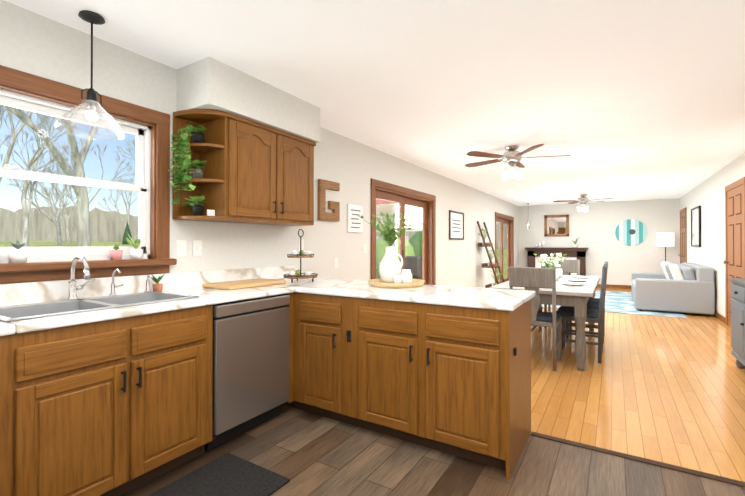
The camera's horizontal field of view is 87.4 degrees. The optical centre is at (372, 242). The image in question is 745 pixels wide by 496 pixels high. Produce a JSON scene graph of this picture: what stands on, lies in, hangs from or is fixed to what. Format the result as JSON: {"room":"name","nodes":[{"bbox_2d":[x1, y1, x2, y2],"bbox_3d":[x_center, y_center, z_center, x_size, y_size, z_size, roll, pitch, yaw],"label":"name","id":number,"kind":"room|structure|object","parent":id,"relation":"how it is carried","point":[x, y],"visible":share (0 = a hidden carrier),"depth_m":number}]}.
{"room":"kitchen and living room","nodes":[
{"label":"kitchen and living room","id":0,"kind":"room"},
{"bbox_2d":[0,0,518,287],"bbox_3d":[0.987,0.039,6.650,0.150,2.450,13.970,0,0,32],"label":"wall","id":1,"kind":"structure","parent":0,"point":[33,43],"depth_m":3.64},
{"bbox_2d":[0,65,176,283],"bbox_3d":[-1.857,-0.336,2.009,0.235,1.082,1.650,0,0,32],"label":"kitchen window","id":2,"kind":"structure","parent":1,"relation":"in","point":[147,127],"depth_m":2.34},
{"bbox_2d":[7,240,28,262],"bbox_3d":[-1.807,0.044,1.985,0.084,0.121,0.086,0,0,32],"label":"plant pot","id":3,"kind":"object","parent":2,"relation":"on","point":[17,255],"visible":0.96,"depth_m":1.96},
{"bbox_2d":[109,244,122,259],"bbox_3d":[-1.563,0.057,2.378,0.072,0.100,0.070,0,0,32],"label":"plant pot","id":4,"kind":"object","parent":2,"relation":"on","point":[116,254],"visible":0.96,"depth_m":2.35},
{"bbox_2d":[126,233,142,259],"bbox_3d":[-1.499,0.020,2.471,0.151,0.176,0.087,0,0,32],"label":"plant pot","id":5,"kind":"object","parent":2,"relation":"on","point":[135,253],"visible":0.94,"depth_m":2.46},
{"bbox_2d":[176,240,185,256],"bbox_3d":[-1.346,0.042,2.742,0.008,0.116,0.075,0,0,32],"label":"outlet","id":6,"kind":"object","parent":1,"relation":"attached to","point":[181,248],"depth_m":2.74},
{"bbox_2d":[192,240,201,255],"bbox_3d":[-1.279,0.043,2.849,0.008,0.116,0.075,0,0,32],"label":"outlet","id":7,"kind":"object","parent":1,"relation":"attached to","point":[197,244],"depth_m":2.85},
{"bbox_2d":[172,109,315,225],"bbox_3d":[-0.930,-0.526,3.085,0.349,0.740,1.144,0,0,32],"label":"upper cabinet","id":8,"kind":"object","parent":1,"relation":"attached to","point":[255,173],"visible":0.96,"depth_m":2.85},
{"bbox_2d":[168,124,214,215],"bbox_3d":[-1.218,-0.492,2.643,0.277,0.621,0.291,0,0,32],"label":"potted plant","id":9,"kind":"object","parent":8,"relation":"on","point":[187,163],"visible":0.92,"depth_m":2.61},
{"bbox_2d":[298,239,303,250],"bbox_3d":[-0.694,0.028,3.791,0.008,0.116,0.075,0,0,32],"label":"outlet","id":10,"kind":"object","parent":1,"relation":"attached to","point":[302,240],"depth_m":3.79},
{"bbox_2d":[318,179,339,221],"bbox_3d":[-0.462,-0.440,4.139,0.035,0.420,0.330,0,0,32],"label":"letter sign","id":11,"kind":"object","parent":1,"relation":"attached to","point":[323,186],"visible":1,"depth_m":4.09},
{"bbox_2d":[334,258,337,268],"bbox_3d":[-0.399,0.231,4.266,0.008,0.116,0.075,0,0,32],"label":"outlet","id":12,"kind":"object","parent":1,"relation":"attached to","point":[335,259],"depth_m":4.26},
{"bbox_2d":[347,204,362,232],"bbox_3d":[-0.203,-0.278,4.572,0.020,0.320,0.300,0,0,32],"label":"sign","id":13,"kind":"object","parent":1,"relation":"attached to","point":[354,219],"visible":0.98,"depth_m":4.54},
{"bbox_2d":[363,244,366,252],"bbox_3d":[-0.092,0.073,4.761,0.008,0.116,0.075,0,0,32],"label":"outlet","id":14,"kind":"object","parent":1,"relation":"attached to","point":[364,245],"depth_m":4.76},
{"bbox_2d":[371,178,435,284],"bbox_3d":[0.465,0.232,5.779,0.162,2.055,2.050,0,0,32],"label":"sliding door","id":15,"kind":"structure","parent":1,"relation":"in","point":[402,196],"depth_m":6.00},
{"bbox_2d":[449,210,463,239],"bbox_3d":[1.621,-0.322,7.501,0.028,0.540,0.780,0,0,32],"label":"picture","id":16,"kind":"object","parent":1,"relation":"attached to","point":[456,225],"visible":0.98,"depth_m":7.50},
{"bbox_2d":[495,212,513,283],"bbox_3d":[3.630,0.260,10.876,0.162,2.055,2.130,0,0,32],"label":"sliding door","id":17,"kind":"structure","parent":1,"relation":"in","point":[504,219],"depth_m":11.39},
{"bbox_2d":[4,0,744,205],"bbox_3d":[2.775,-1.252,5.547,4.360,0.120,13.970,0,0,32],"label":"ceiling","id":18,"kind":"structure","parent":0,"point":[623,100],"depth_m":2.77},
{"bbox_2d":[55,10,124,140],"bbox_3d":[-1.503,-0.897,2.086,0.304,0.628,0.304,0,0,32],"label":"pendant light","id":19,"kind":"object","parent":18,"relation":"hanging from","point":[92,18],"visible":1,"depth_m":2.08},
{"bbox_2d":[177,56,319,142],"bbox_3d":[-0.917,-1.053,3.106,0.360,0.305,1.130,0,0,32],"label":"ceiling soffit","id":20,"kind":"structure","parent":18,"relation":"attached to","point":[209,82],"depth_m":2.77},
{"bbox_2d":[465,144,570,180],"bbox_3d":[1.761,-0.988,4.911,1.294,0.415,1.256,0,0,32],"label":"ceiling fan","id":21,"kind":"object","parent":18,"relation":"hanging from","point":[511,157],"visible":1,"depth_m":4.79},
{"bbox_2d":[553,194,611,211],"bbox_3d":[5.145,-0.963,9.530,1.294,0.415,1.258,0,0,32],"label":"ceiling fan","id":22,"kind":"object","parent":18,"relation":"hanging from","point":[583,200],"visible":1,"depth_m":9.54},
{"bbox_2d":[121,287,744,495],"bbox_3d":[2.775,1.318,5.533,4.360,0.120,13.970,0,0,32],"label":"floor","id":23,"kind":"structure","parent":0,"point":[669,390],"depth_m":2.47},
{"bbox_2d":[0,293,293,495],"bbox_3d":[-1.341,0.800,2.097,0.633,0.878,2.060,0,0,32],"label":"base cabinet","id":24,"kind":"object","parent":23,"relation":"on","point":[118,407],"visible":0.96,"depth_m":1.77},
{"bbox_2d":[148,453,289,495],"bbox_3d":[-0.882,1.228,1.748,0.490,0.015,0.940,0,0,32],"label":"kitchen mat","id":25,"kind":"object","parent":23,"relation":"on","point":[228,474],"visible":0.96,"depth_m":1.99},
{"bbox_2d":[204,294,289,450],"bbox_3d":[-0.992,0.806,2.669,0.584,0.872,0.611,0,0,32],"label":"dishwasher","id":26,"kind":"object","parent":23,"relation":"on","point":[250,374],"visible":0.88,"depth_m":2.47},
{"bbox_2d":[286,292,305,410],"bbox_3d":[-0.612,0.806,3.205,0.703,0.878,0.623,0,0,32],"label":"base cabinet","id":27,"kind":"object","parent":23,"relation":"on","point":[299,338],"depth_m":2.81},
{"bbox_2d":[306,293,349,423],"bbox_3d":[-0.177,0.804,2.936,0.435,0.878,0.623,0,0,32],"label":"base cabinet","id":28,"kind":"object","parent":23,"relation":"on","point":[327,316],"depth_m":2.66},
{"bbox_2d":[350,297,530,478],"bbox_3d":[0.439,0.802,2.553,1.015,0.878,0.623,0,0,32],"label":"base cabinet","id":29,"kind":"object","parent":23,"relation":"on","point":[454,380],"depth_m":2.25},
{"bbox_2d":[477,221,504,287],"bbox_3d":[2.633,0.405,8.706,0.760,1.751,0.622,0,0,32],"label":"ladder shelf","id":30,"kind":"object","parent":23,"relation":"on","point":[485,244],"visible":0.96,"depth_m":8.62},
{"bbox_2d":[509,267,561,370],"bbox_3d":[1.697,0.749,4.056,0.444,1.000,0.482,0,0,32],"label":"head chair","id":31,"kind":"object","parent":23,"relation":"on","point":[535,279],"visible":0.71,"depth_m":3.85},
{"bbox_2d":[531,304,541,331],"bbox_3d":[1.955,1.022,5.085,0.360,0.464,1.380,0,0,32],"label":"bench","id":32,"kind":"object","parent":23,"relation":"on","point":[539,327],"visible":0.1,"depth_m":5.51},
{"bbox_2d":[489,275,599,370],"bbox_3d":[2.267,0.869,4.897,0.970,0.769,2.290,0,0,32],"label":"dining table","id":33,"kind":"object","parent":23,"relation":"on","point":[577,298],"visible":0.33,"depth_m":3.82},
{"bbox_2d":[506,252,594,289],"bbox_3d":[2.164,0.301,4.735,0.870,0.363,1.720,0,0,32],"label":"decor","id":34,"kind":"object","parent":33,"relation":"on","point":[576,281],"visible":0.71,"depth_m":4.77},
{"bbox_2d":[525,247,588,275],"bbox_3d":[5.424,0.723,11.575,1.710,1.135,0.606,0,0,32],"label":"fireplace","id":35,"kind":"object","parent":23,"relation":"on","point":[571,253],"visible":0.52,"depth_m":11.58},
{"bbox_2d":[535,237,579,247],"bbox_3d":[5.537,-0.006,11.679,1.224,0.323,0.202,0,0,32],"label":"mantel decor","id":36,"kind":"object","parent":35,"relation":"on","point":[575,245],"visible":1,"depth_m":11.47},
{"bbox_2d":[544,259,579,329],"bbox_3d":[2.808,0.758,5.770,0.444,1.000,0.482,0,0,32],"label":"chair","id":37,"kind":"object","parent":23,"relation":"on","point":[568,266],"visible":0.12,"depth_m":5.90},
{"bbox_2d":[556,265,606,362],"bbox_3d":[2.305,0.750,4.303,0.482,1.000,0.444,0,0,32],"label":"chair","id":38,"kind":"object","parent":23,"relation":"on","point":[593,315],"visible":0.62,"depth_m":4.13},
{"bbox_2d":[564,263,607,345],"bbox_3d":[2.590,0.752,4.762,0.482,1.000,0.444,0,0,32],"label":"chair","id":39,"kind":"object","parent":23,"relation":"on","point":[591,305],"visible":0.31,"depth_m":4.73},
{"bbox_2d":[569,261,607,335],"bbox_3d":[2.844,0.755,5.170,0.482,1.000,0.444,0,0,32],"label":"chair","id":40,"kind":"object","parent":23,"relation":"on","point":[595,300],"visible":0.19,"depth_m":5.16},
{"bbox_2d":[542,291,686,317],"bbox_3d":[4.999,1.270,8.726,2.770,0.010,3.600,0,0,32],"label":"living room rug","id":41,"kind":"object","parent":23,"relation":"on","point":[620,302],"visible":0.21,"depth_m":7.65},
{"bbox_2d":[631,262,714,315],"bbox_3d":[5.837,0.833,7.737,1.120,0.849,2.100,0,0,32],"label":"sofa","id":42,"kind":"object","parent":41,"relation":"on","point":[686,287],"visible":1,"depth_m":6.89},
{"bbox_2d":[530,432,744,486],"bbox_3d":[1.847,1.235,2.019,1.930,0.007,0.050,0,0,32],"label":"threshold","id":43,"kind":"object","parent":23,"relation":"on","point":[664,465],"depth_m":2.20},
{"bbox_2d":[657,233,673,261],"bbox_3d":[7.621,0.512,10.139,0.370,1.518,0.370,0,0,32],"label":"floor lamp","id":44,"kind":"object","parent":23,"relation":"on","point":[665,239],"visible":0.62,"depth_m":10.01},
{"bbox_2d":[729,278,744,368],"bbox_3d":[3.416,0.802,3.190,0.484,0.884,1.580,0,0,32],"label":"sideboard","id":45,"kind":"object","parent":23,"relation":"on","point":[738,318],"visible":1,"depth_m":3.72},
{"bbox_3d":[-1.329,0.791,0.507,2.332,0.878,0.716,0,0,32],"label":"cabinet","id":46,"kind":"object","parent":23,"relation":"on","visible":0},
{"bbox_2d":[0,265,339,335],"bbox_3d":[-1.375,0.284,2.098,0.630,0.150,3.434,0,0,32],"label":"countertop","id":47,"kind":"structure","parent":46,"relation":"on","point":[185,283],"depth_m":2.26},
{"bbox_2d":[0,291,199,322],"bbox_3d":[-1.425,0.411,2.025,0.464,0.200,0.854,0,0,32],"label":"sink","id":48,"kind":"object","parent":47,"relation":"in","point":[8,314],"visible":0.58,"depth_m":2.02},
{"bbox_2d":[66,255,152,300],"bbox_3d":[-1.452,0.190,2.231,0.213,0.245,0.445,0,0,32],"label":"faucet","id":49,"kind":"object","parent":47,"relation":"on","point":[73,288],"visible":1,"depth_m":2.10},
{"bbox_2d":[148,273,165,291],"bbox_3d":[-1.396,0.254,2.512,0.088,0.132,0.112,0,0,32],"label":"plant pot","id":50,"kind":"object","parent":47,"relation":"on","point":[158,286],"visible":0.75,"depth_m":2.51},
{"bbox_2d":[202,278,285,289],"bbox_3d":[-0.929,0.308,2.947,0.300,0.027,0.600,0,0,32],"label":"cutting board","id":51,"kind":"object","parent":47,"relation":"on","point":[238,284],"visible":1,"depth_m":2.80},
{"bbox_2d":[283,229,317,282],"bbox_3d":[-0.590,0.106,3.209,0.285,0.434,0.285,0,0,32],"label":"tiered stand","id":52,"kind":"object","parent":47,"relation":"on","point":[291,275],"visible":1,"depth_m":3.16},
{"bbox_2d":[296,279,535,310],"bbox_3d":[0.261,0.342,2.697,1.516,0.040,0.690,0,0,32],"label":"countertop","id":53,"kind":"structure","parent":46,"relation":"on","point":[470,297],"depth_m":2.48},
{"bbox_2d":[368,278,424,287],"bbox_3d":[0.179,0.304,2.930,0.430,0.036,0.430,0,0,32],"label":"wicker tray","id":54,"kind":"object","parent":53,"relation":"on","point":[379,282],"visible":0.83,"depth_m":2.77},
{"bbox_2d":[360,212,421,282],"bbox_3d":[0.156,0.029,2.988,0.483,0.560,0.437,0,0,32],"label":"vase","id":55,"kind":"object","parent":54,"relation":"on","point":[390,266],"visible":1,"depth_m":2.94},
{"bbox_2d":[394,269,412,282],"bbox_3d":[0.226,0.253,2.829,0.103,0.110,0.152,0,0,32],"label":"jar","id":56,"kind":"object","parent":54,"relation":"on","point":[405,276],"visible":0.75,"depth_m":2.81},
{"bbox_2d":[519,198,679,284],"bbox_3d":[6.420,0.065,11.410,4.060,2.450,0.150,0,0,32],"label":"wall","id":57,"kind":"structure","parent":0,"point":[594,226],"depth_m":11.10},
{"bbox_2d":[544,215,568,236],"bbox_3d":[5.580,-0.503,11.824,0.680,0.650,0.035,0,0,32],"label":"mirror","id":58,"kind":"object","parent":57,"relation":"attached to","point":[556,225],"visible":0.98,"depth_m":11.83},
{"bbox_2d":[597,284,630,288],"bbox_3d":[6.377,1.245,11.334,4.060,0.090,0.014,0,0,32],"label":"baseboard","id":59,"kind":"structure","parent":57,"relation":"attached to","point":[599,285],"depth_m":11.01},
{"bbox_2d":[615,219,646,245],"bbox_3d":[7.175,-0.273,10.827,0.740,0.740,0.041,0,0,32],"label":"artwork","id":60,"kind":"object","parent":57,"relation":"attached to","point":[631,232],"visible":0.92,"depth_m":10.81},
{"bbox_2d":[680,152,744,317],"bbox_3d":[4.564,0.027,4.430,0.150,2.450,13.970,0,0,32],"label":"wall","id":61,"kind":"structure","parent":0,"point":[707,195],"depth_m":6.72},
{"bbox_2d":[678,207,686,263],"bbox_3d":[7.723,0.223,9.735,0.076,2.115,0.950,0,0,32],"label":"door","id":62,"kind":"structure","parent":61,"relation":"attached to","point":[683,238],"depth_m":9.61},
{"bbox_2d":[691,206,700,246],"bbox_3d":[6.755,-0.318,8.144,0.040,0.820,0.950,0,0,32],"label":"art","id":63,"kind":"object","parent":61,"relation":"attached to","point":[695,226],"visible":1,"depth_m":8.08},
{"bbox_2d":[714,311,725,323],"bbox_3d":[6.469,1.224,7.648,0.014,0.090,3.880,0,0,32],"label":"baseboard","id":64,"kind":"structure","parent":61,"relation":"attached to","point":[720,317],"depth_m":6.30},
{"bbox_2d":[723,177,744,326],"bbox_3d":[5.117,0.200,5.539,0.076,2.115,1.070,0,0,32],"label":"door","id":65,"kind":"structure","parent":61,"relation":"attached to","point":[734,261],"depth_m":5.59},
{"label":"outside","id":66,"kind":"structure","parent":0,"visible":0},
{"bbox_2d":[0,241,506,280],"bbox_3d":[-66.699,-0.203,58.781,169.849,4.346,310.000,0,0,32],"label":"ground","id":67,"kind":"structure","parent":66,"point":[39,244],"depth_m":53.37},
{"bbox_2d":[0,104,137,246],"bbox_3d":[-26.368,-7.204,51.227,71.755,17.462,59.469,0,0,32],"label":"grove","id":68,"kind":"object","parent":67,"relation":"on","point":[81,190],"depth_m":36.43},
{"bbox_2d":[0,205,506,248],"bbox_3d":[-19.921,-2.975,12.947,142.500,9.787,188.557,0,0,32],"label":"tree","id":69,"kind":"object","parent":67,"relation":"on","point":[51,235],"depth_m":74.96},
{"bbox_2d":[122,222,421,275],"bbox_3d":[-22.753,-1.610,39.488,70.919,7.357,43.863,0,0,32],"label":"bushes","id":70,"kind":"object","parent":67,"relation":"on","point":[378,258],"depth_m":17.30},
{"bbox_2d":[376,199,421,279],"bbox_3d":[-0.601,-0.318,9.974,6.048,3.800,10.000,0,0,32],"label":"deck","id":71,"kind":"object","parent":67,"relation":"on","point":[414,219],"depth_m":11.69}
]}

